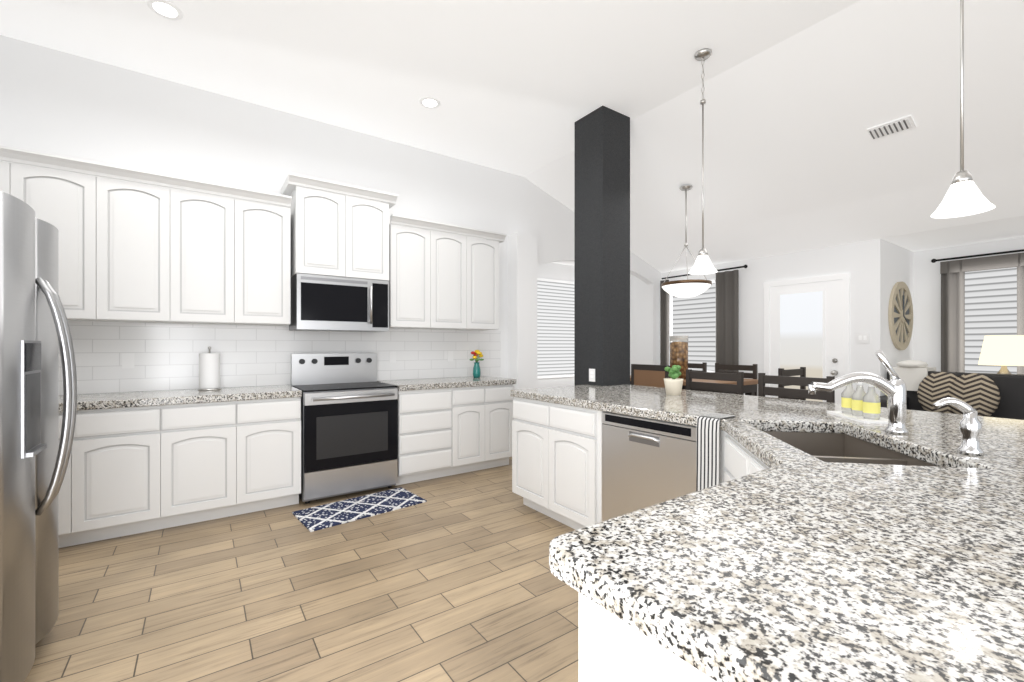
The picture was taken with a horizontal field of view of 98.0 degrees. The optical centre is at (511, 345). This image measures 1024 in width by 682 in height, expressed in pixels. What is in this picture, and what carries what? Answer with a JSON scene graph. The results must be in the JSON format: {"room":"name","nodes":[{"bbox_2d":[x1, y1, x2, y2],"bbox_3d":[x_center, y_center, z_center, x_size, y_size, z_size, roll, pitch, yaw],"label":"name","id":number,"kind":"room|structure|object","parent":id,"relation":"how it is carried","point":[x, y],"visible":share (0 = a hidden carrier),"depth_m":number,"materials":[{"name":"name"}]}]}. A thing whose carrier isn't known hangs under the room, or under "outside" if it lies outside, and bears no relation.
{"room":"kitchen","nodes":[
{"label":"kitchen","id":0,"kind":"room"},
{"bbox_2d":[24,457,578,681],"bbox_3d":[2.191,1.300,1.962,9.040,0.060,9.700,0,0,-35],"label":"floor","id":1,"kind":"structure","parent":0,"point":[459,584],"depth_m":2.25,"materials":[{"name":"brown wood"}]},
{"bbox_2d":[0,191,76,681],"bbox_3d":[-2.152,0.377,1.515,0.952,1.787,0.690,0,0,-35],"label":"refrigerator","id":2,"kind":"object","parent":1,"relation":"on","point":[34,325],"visible":1,"depth_m":1.60,"materials":[{"name":"silver metal"}]},
{"bbox_2d":[59,397,300,547],"bbox_3d":[-2.680,0.836,3.178,2.050,0.868,0.625,0,0,-35],"label":"base cabinet","id":3,"kind":"object","parent":1,"relation":"on","point":[130,470],"visible":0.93,"depth_m":3.06,"materials":[{"name":"white wood"}]},
{"bbox_2d":[59,385,301,411],"bbox_3d":[-2.677,0.376,3.176,2.054,0.052,0.631,0,0,-35],"label":"countertop","id":4,"kind":"structure","parent":3,"relation":"on","point":[186,396],"depth_m":3.17,"materials":[{"name":"stone"}]},
{"bbox_2d":[198,346,220,390],"bbox_3d":[-2.417,0.176,3.557,0.150,0.347,0.150,0,0,-35],"label":"paper towel holder","id":5,"kind":"object","parent":4,"relation":"on","point":[209,363],"visible":1,"depth_m":3.50,"materials":[{"name":"white paper"}]},
{"bbox_2d":[291,353,397,503],"bbox_3d":[-1.490,0.670,3.961,0.762,1.200,0.705,0,0,-35],"label":"range","id":6,"kind":"object","parent":1,"relation":"on","point":[349,418],"visible":0.94,"depth_m":3.76,"materials":[{"name":"silver metal"}]},
{"bbox_2d":[292,487,426,531],"bbox_3d":[-1.181,1.264,3.500,0.900,0.012,0.450,0,0,-41],"label":"rug","id":7,"kind":"object","parent":1,"relation":"on","point":[320,517],"visible":1,"depth_m":3.44,"materials":[{"name":"blue fabric"}]},
{"bbox_2d":[395,384,513,485],"bbox_3d":[-0.669,0.836,4.586,1.260,0.868,0.625,0,0,-35],"label":"base cabinet","id":8,"kind":"object","parent":1,"relation":"on","point":[442,432],"visible":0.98,"depth_m":4.29,"materials":[{"name":"white wood"}]},
{"bbox_2d":[377,376,515,390],"bbox_3d":[-0.660,0.376,4.589,1.287,0.052,0.631,0,0,-35],"label":"countertop","id":9,"kind":"structure","parent":8,"relation":"on","point":[452,382],"depth_m":4.39,"materials":[{"name":"stone"}]},
{"bbox_2d":[469,350,483,377],"bbox_3d":[-0.385,0.196,4.911,0.130,0.308,0.158,0,0,33],"label":"flower vase","id":10,"kind":"object","parent":9,"relation":"on","point":[476,369],"visible":1,"depth_m":4.89,"materials":[{"name":"teal"}]},
{"bbox_2d":[512,397,768,681],"bbox_3d":[0.686,0.836,2.003,2.299,0.868,3.295,0,0,-35],"label":"base cabinet","id":11,"kind":"object","parent":1,"relation":"on","point":[557,448],"visible":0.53,"depth_m":2.83,"materials":[{"name":"white wood"}]},
{"bbox_2d":[510,384,1023,681],"bbox_3d":[0.791,0.376,2.095,2.700,0.052,3.325,0,0,-35],"label":"countertop","id":12,"kind":"structure","parent":11,"relation":"on","point":[803,567],"depth_m":0.75,"materials":[{"name":"stone"}]},
{"bbox_2d":[664,365,682,395],"bbox_3d":[1.159,0.243,3.192,0.136,0.214,0.136,0,0,-35],"label":"potted plant","id":13,"kind":"object","parent":12,"relation":"on","point":[673,385],"visible":1,"depth_m":3.15,"materials":[{"name":"beige"}]},
{"bbox_2d":[696,413,736,490],"bbox_3d":[1.008,0.546,2.192,0.164,0.408,0.115,0,0,-35],"label":"tea towel","id":14,"kind":"object","parent":12,"relation":"hanging from","point":[707,467],"visible":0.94,"depth_m":2.15,"materials":[{"name":"white fabric"}]},
{"bbox_2d":[763,431,937,466],"bbox_3d":[1.232,0.502,1.693,0.484,0.199,0.824,0,0,10],"label":"sink","id":15,"kind":"object","parent":12,"relation":"in","point":[827,447],"visible":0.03,"depth_m":2.01,"materials":[{"name":"silver metal"}]},
{"bbox_2d":[827,382,887,423],"bbox_3d":[1.687,0.253,2.158,0.140,0.194,0.320,0,0,10],"label":"tray","id":16,"kind":"object","parent":12,"relation":"on","point":[858,405],"visible":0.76,"depth_m":2.13,"materials":[{"name":"white"}]},
{"bbox_2d":[808,350,908,434],"bbox_3d":[1.408,0.183,1.806,0.359,0.335,0.082,0,0,6],"label":"faucet","id":17,"kind":"object","parent":12,"relation":"on","point":[895,389],"visible":1,"depth_m":1.78,"materials":[{"name":"silver metal"}]},
{"bbox_2d":[932,397,983,455],"bbox_3d":[1.454,0.259,1.457,0.135,0.182,0.058,0,0,16],"label":"soap dispenser","id":18,"kind":"object","parent":12,"relation":"on","point":[970,427],"visible":1,"depth_m":1.44,"materials":[{"name":"silver metal"}]},
{"bbox_2d":[602,412,696,521],"bbox_3d":[0.970,0.840,2.663,0.595,0.860,0.646,0,0,-35],"label":"dishwasher","id":19,"kind":"object","parent":1,"relation":"on","point":[646,462],"visible":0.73,"depth_m":2.51,"materials":[{"name":"silver metal"}]},
{"bbox_2d":[631,364,669,387],"bbox_3d":[1.310,0.735,4.641,0.430,1.070,0.475,0,0,-35],"label":"dining chair","id":20,"kind":"object","parent":1,"relation":"on","point":[641,374],"visible":0.18,"depth_m":4.75,"materials":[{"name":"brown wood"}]},
{"bbox_2d":[630,375,757,395],"bbox_3d":[1.941,0.815,5.021,0.900,0.910,1.300,0,0,-35],"label":"dining table","id":21,"kind":"object","parent":1,"relation":"on","point":[749,384],"visible":0.11,"depth_m":4.62,"materials":[{"name":"brown wood"}]},
{"bbox_2d":[669,336,687,378],"bbox_3d":[1.830,0.125,4.883,0.194,0.470,0.191,0,0,-35],"label":"centerpiece","id":22,"kind":"object","parent":21,"relation":"on","point":[678,348],"visible":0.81,"depth_m":4.80,"materials":[{"name":"brown glass"}]},
{"bbox_2d":[688,362,706,371],"bbox_3d":[2.371,0.735,5.689,0.430,1.070,0.475,0,0,-35],"label":"dining chair","id":23,"kind":"object","parent":1,"relation":"on","point":[703,366],"visible":0.09,"depth_m":5.45,"materials":[{"name":"grey wood"}]},
{"bbox_2d":[686,369,743,394],"bbox_3d":[1.794,0.735,3.722,0.430,1.070,0.475,0,0,-35],"label":"bar stool","id":24,"kind":"object","parent":1,"relation":"on","point":[739,377],"visible":0.19,"depth_m":3.58,"materials":[{"name":"grey wood"}]},
{"bbox_2d":[715,363,757,395],"bbox_3d":[2.715,0.735,5.197,0.430,1.070,0.475,0,0,-35],"label":"dining chair","id":25,"kind":"object","parent":1,"relation":"on","point":[754,367],"visible":0.15,"depth_m":4.99,"materials":[{"name":"grey wood"}]},
{"bbox_2d":[778,367,805,399],"bbox_3d":[2.471,0.735,4.264,0.475,1.070,0.430,0,0,-35],"label":"dining chair","id":26,"kind":"object","parent":1,"relation":"on","point":[802,371],"visible":0.14,"depth_m":4.08,"materials":[{"name":"grey wood"}]},
{"bbox_2d":[758,373,834,402],"bbox_3d":[2.139,0.735,3.231,0.430,1.070,0.475,0,0,-35],"label":"bar stool","id":27,"kind":"object","parent":1,"relation":"on","point":[829,397],"visible":0.21,"depth_m":3.12,"materials":[{"name":"grey wood"}]},
{"bbox_2d":[879,371,1023,419],"bbox_3d":[4.574,0.770,3.841,0.940,1.000,2.245,0,0,-35],"label":"sofa","id":28,"kind":"object","parent":1,"relation":"on","point":[1010,386],"visible":0.04,"depth_m":4.16,"materials":[{"name":"grey"}]},
{"bbox_2d":[917,372,999,416],"bbox_3d":[4.307,0.480,4.310,0.223,0.446,0.582,0,0,-35],"label":"pillows","id":29,"kind":"object","parent":28,"relation":"on","point":[979,391],"depth_m":4.25,"materials":[{"name":"fabric"}]},
{"bbox_3d":[5.142,0.910,4.651,0.360,0.720,0.700,0,0,-35],"label":"console table","id":30,"kind":"object","parent":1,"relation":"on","visible":0},
{"bbox_2d":[978,335,1023,373],"bbox_3d":[5.143,0.220,4.651,0.380,0.660,0.380,0,0,-35],"label":"table lamp","id":31,"kind":"object","parent":30,"relation":"on","point":[1003,351],"visible":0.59,"depth_m":4.55,"materials":[{"name":"white fabric"}]},
{"bbox_2d":[0,35,661,394],"bbox_3d":[-0.745,-0.420,5.222,7.570,3.380,0.890,0,0,-35],"label":"wall","id":32,"kind":"structure","parent":0,"point":[55,102],"depth_m":3.92,"materials":[{"name":"white paint"}]},
{"bbox_2d":[122,353,133,367],"bbox_3d":[-2.923,0.111,3.388,0.064,0.108,0.005,0,0,-35],"label":"outlet plates","id":33,"kind":"object","parent":32,"relation":"attached to","point":[127,360],"depth_m":3.39,"materials":[{"name":"white plastic"}]},
{"bbox_2d":[0,145,506,330],"bbox_3d":[-1.863,-0.792,3.852,4.163,1.225,0.468,0,0,-35],"label":"upper cabinet","id":34,"kind":"object","parent":32,"relation":"attached to","point":[131,251],"visible":0.98,"depth_m":3.47,"materials":[{"name":"white wood"}]},
{"bbox_2d":[289,273,388,331],"bbox_3d":[-1.565,-0.371,4.059,0.782,0.462,0.458,0,0,-35],"label":"microwave","id":35,"kind":"object","parent":34,"relation":"attached to","point":[317,302],"visible":0.99,"depth_m":3.89,"materials":[{"name":"silver metal"}]},
{"bbox_2d":[447,351,452,360],"bbox_3d":[-0.690,0.111,4.951,0.062,0.101,0.005,0,0,-35],"label":"outlet plates","id":36,"kind":"object","parent":32,"relation":"attached to","point":[449,353],"depth_m":4.95,"materials":[{"name":"white plastic"}]},
{"bbox_2d":[537,278,573,378],"bbox_3d":[0.582,-0.255,6.552,1.630,1.450,0.030,0,0,-35],"label":"window blinds","id":37,"kind":"object","parent":32,"relation":"attached to","point":[555,298],"visible":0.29,"depth_m":6.58,"materials":[{"name":"white plastic"}]},
{"bbox_2d":[0,0,1023,272],"bbox_3d":[2.191,-1.680,1.962,9.040,1.020,9.700,0,0,-35],"label":"ceiling","id":38,"kind":"structure","parent":0,"point":[794,89],"depth_m":3.41,"materials":[{"name":"white paint"}]},
{"bbox_2d":[146,0,183,19],"bbox_3d":[-2.172,-2.106,2.788,0.184,0.006,0.184,0,0,-35],"label":"recessed light","id":39,"kind":"object","parent":38,"relation":"in","point":[163,8],"visible":1,"depth_m":2.79,"materials":[{"name":"white"}]},
{"bbox_2d":[419,97,439,108],"bbox_3d":[-0.712,-2.106,3.859,0.184,0.006,0.184,0,0,-35],"label":"recessed light","id":40,"kind":"object","parent":38,"relation":"in","point":[427,102],"visible":1,"depth_m":3.85,"materials":[{"name":"white plastic"}]},
{"bbox_2d":[661,185,711,297],"bbox_3d":[1.910,-1.137,4.885,0.520,1.214,0.520,0,0,-35],"label":"pendant light","id":41,"kind":"object","parent":38,"relation":"hanging from","point":[687,288],"visible":1,"depth_m":4.76,"materials":[{"name":"white glass"}]},
{"bbox_2d":[689,48,717,274],"bbox_3d":[1.377,-1.319,3.211,0.196,1.579,0.196,0,0,-35],"label":"pendant light","id":42,"kind":"object","parent":38,"relation":"hanging from","point":[703,265],"visible":1,"depth_m":3.21,"materials":[{"name":"silver metal"}]},
{"bbox_2d":[867,115,915,140],"bbox_3d":[2.981,-1.710,3.498,0.145,0.058,0.270,0,0,-35],"label":"ceiling vent","id":43,"kind":"object","parent":38,"relation":"in","point":[906,123],"visible":1,"depth_m":3.49,"materials":[{"name":"white metal"}]},
{"bbox_2d":[931,0,994,217],"bbox_3d":[1.919,-1.341,1.898,0.196,1.537,0.196,0,0,-35],"label":"pendant light","id":44,"kind":"object","parent":38,"relation":"hanging from","point":[963,197],"visible":1,"depth_m":1.89,"materials":[{"name":"white glass"}]},
{"bbox_2d":[574,106,629,385],"bbox_3d":[0.840,-0.420,4.153,0.360,3.380,0.360,0,0,-35],"label":"pillar","id":45,"kind":"structure","parent":0,"point":[602,136],"depth_m":4.02,"materials":[{"name":"black paint"}]},
{"bbox_2d":[589,369,594,381],"bbox_3d":[0.720,0.263,4.005,0.006,0.115,0.075,0,0,-35],"label":"outlet","id":46,"kind":"object","parent":45,"relation":"attached to","point":[591,371],"depth_m":4.00,"materials":[{"name":"white plastic"}]},
{"bbox_2d":[662,238,883,395],"bbox_3d":[3.214,0.040,6.062,0.120,2.460,2.915,0,0,-35],"label":"wall","id":47,"kind":"structure","parent":0,"point":[864,260],"depth_m":5.23,"materials":[{"name":"white paint"}]},
{"bbox_2d":[671,278,715,371],"bbox_3d":[2.703,-0.290,6.641,0.050,1.360,0.780,0,0,-35],"label":"window blinds","id":48,"kind":"object","parent":47,"relation":"attached to","point":[694,318],"visible":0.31,"depth_m":6.56,"materials":[{"name":"white"}]},
{"bbox_2d":[662,265,747,278],"bbox_3d":[2.743,-1.060,6.453,0.050,0.050,1.335,0,0,-35],"label":"curtain rod","id":49,"kind":"object","parent":47,"relation":"attached to","point":[744,266],"visible":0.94,"depth_m":6.19,"materials":[{"name":"grey metal"}]},
{"bbox_2d":[660,270,738,371],"bbox_3d":[2.704,0.105,6.514,0.055,2.270,1.230,0,0,-35],"label":"curtain","id":50,"kind":"object","parent":49,"relation":"hanging from","point":[727,282],"visible":0.6,"depth_m":6.16,"materials":[{"name":"grey fabric"}]},
{"bbox_2d":[764,273,849,403],"bbox_3d":[3.539,0.220,5.414,0.088,2.100,0.940,0,0,-35],"label":"patio door","id":51,"kind":"structure","parent":47,"relation":"in","point":[807,325],"depth_m":5.39,"materials":[{"name":"white"}]},
{"bbox_2d":[856,332,868,342],"bbox_3d":[3.907,-0.090,4.957,0.009,0.120,0.120,0,0,-35],"label":"switch plate","id":52,"kind":"object","parent":47,"relation":"attached to","point":[860,337],"visible":1,"depth_m":4.96,"materials":[{"name":"white plastic"}]},
{"bbox_2d":[884,240,912,394],"bbox_3d":[4.503,0.040,5.259,1.070,2.460,0.120,0,0,-35],"label":"wall","id":53,"kind":"structure","parent":0,"point":[898,260],"depth_m":5.11,"materials":[{"name":"white paint"}]},
{"bbox_2d":[888,282,912,349],"bbox_3d":[4.547,-0.350,5.187,0.800,0.800,0.044,0,0,-35],"label":"wall decoration","id":54,"kind":"object","parent":53,"relation":"attached to","point":[900,309],"visible":1,"depth_m":5.15,"materials":[{"name":"beige wood"}]},
{"bbox_2d":[890,360,935,390],"bbox_3d":[4.300,0.400,4.781,0.397,0.501,0.300,0,0,-35],"label":"vase","id":55,"kind":"object","parent":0,"point":[912,372],"depth_m":4.67,"materials":[{"name":"white ceramic"}]},
{"bbox_2d":[913,237,1023,371],"bbox_3d":[6.758,0.040,3.075,0.120,2.460,6.285,0,0,-35],"label":"wall","id":56,"kind":"structure","parent":0,"point":[926,274],"depth_m":5.38,"materials":[{"name":"white paint"}]},
{"bbox_2d":[931,249,1023,262],"bbox_3d":[5.548,-1.015,4.547,0.050,0.050,1.885,0,0,-35],"label":"curtain rod","id":57,"kind":"object","parent":56,"relation":"attached to","point":[1021,250],"visible":1,"depth_m":4.99,"materials":[{"name":"grey metal"}]},
{"bbox_2d":[940,252,1023,373],"bbox_3d":[5.556,0.125,4.562,0.070,2.230,1.700,0,0,-35],"label":"curtain","id":58,"kind":"object","parent":57,"relation":"hanging from","point":[952,273],"visible":0.63,"depth_m":5.12,"materials":[{"name":"grey fabric"}]},
{"bbox_2d":[965,267,1016,373],"bbox_3d":[5.613,-0.240,4.577,0.030,1.420,1.660,0,0,-35],"label":"window blinds","id":59,"kind":"object","parent":56,"relation":"attached to","point":[990,295],"visible":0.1,"depth_m":4.97,"materials":[{"name":"white"}]}
]}

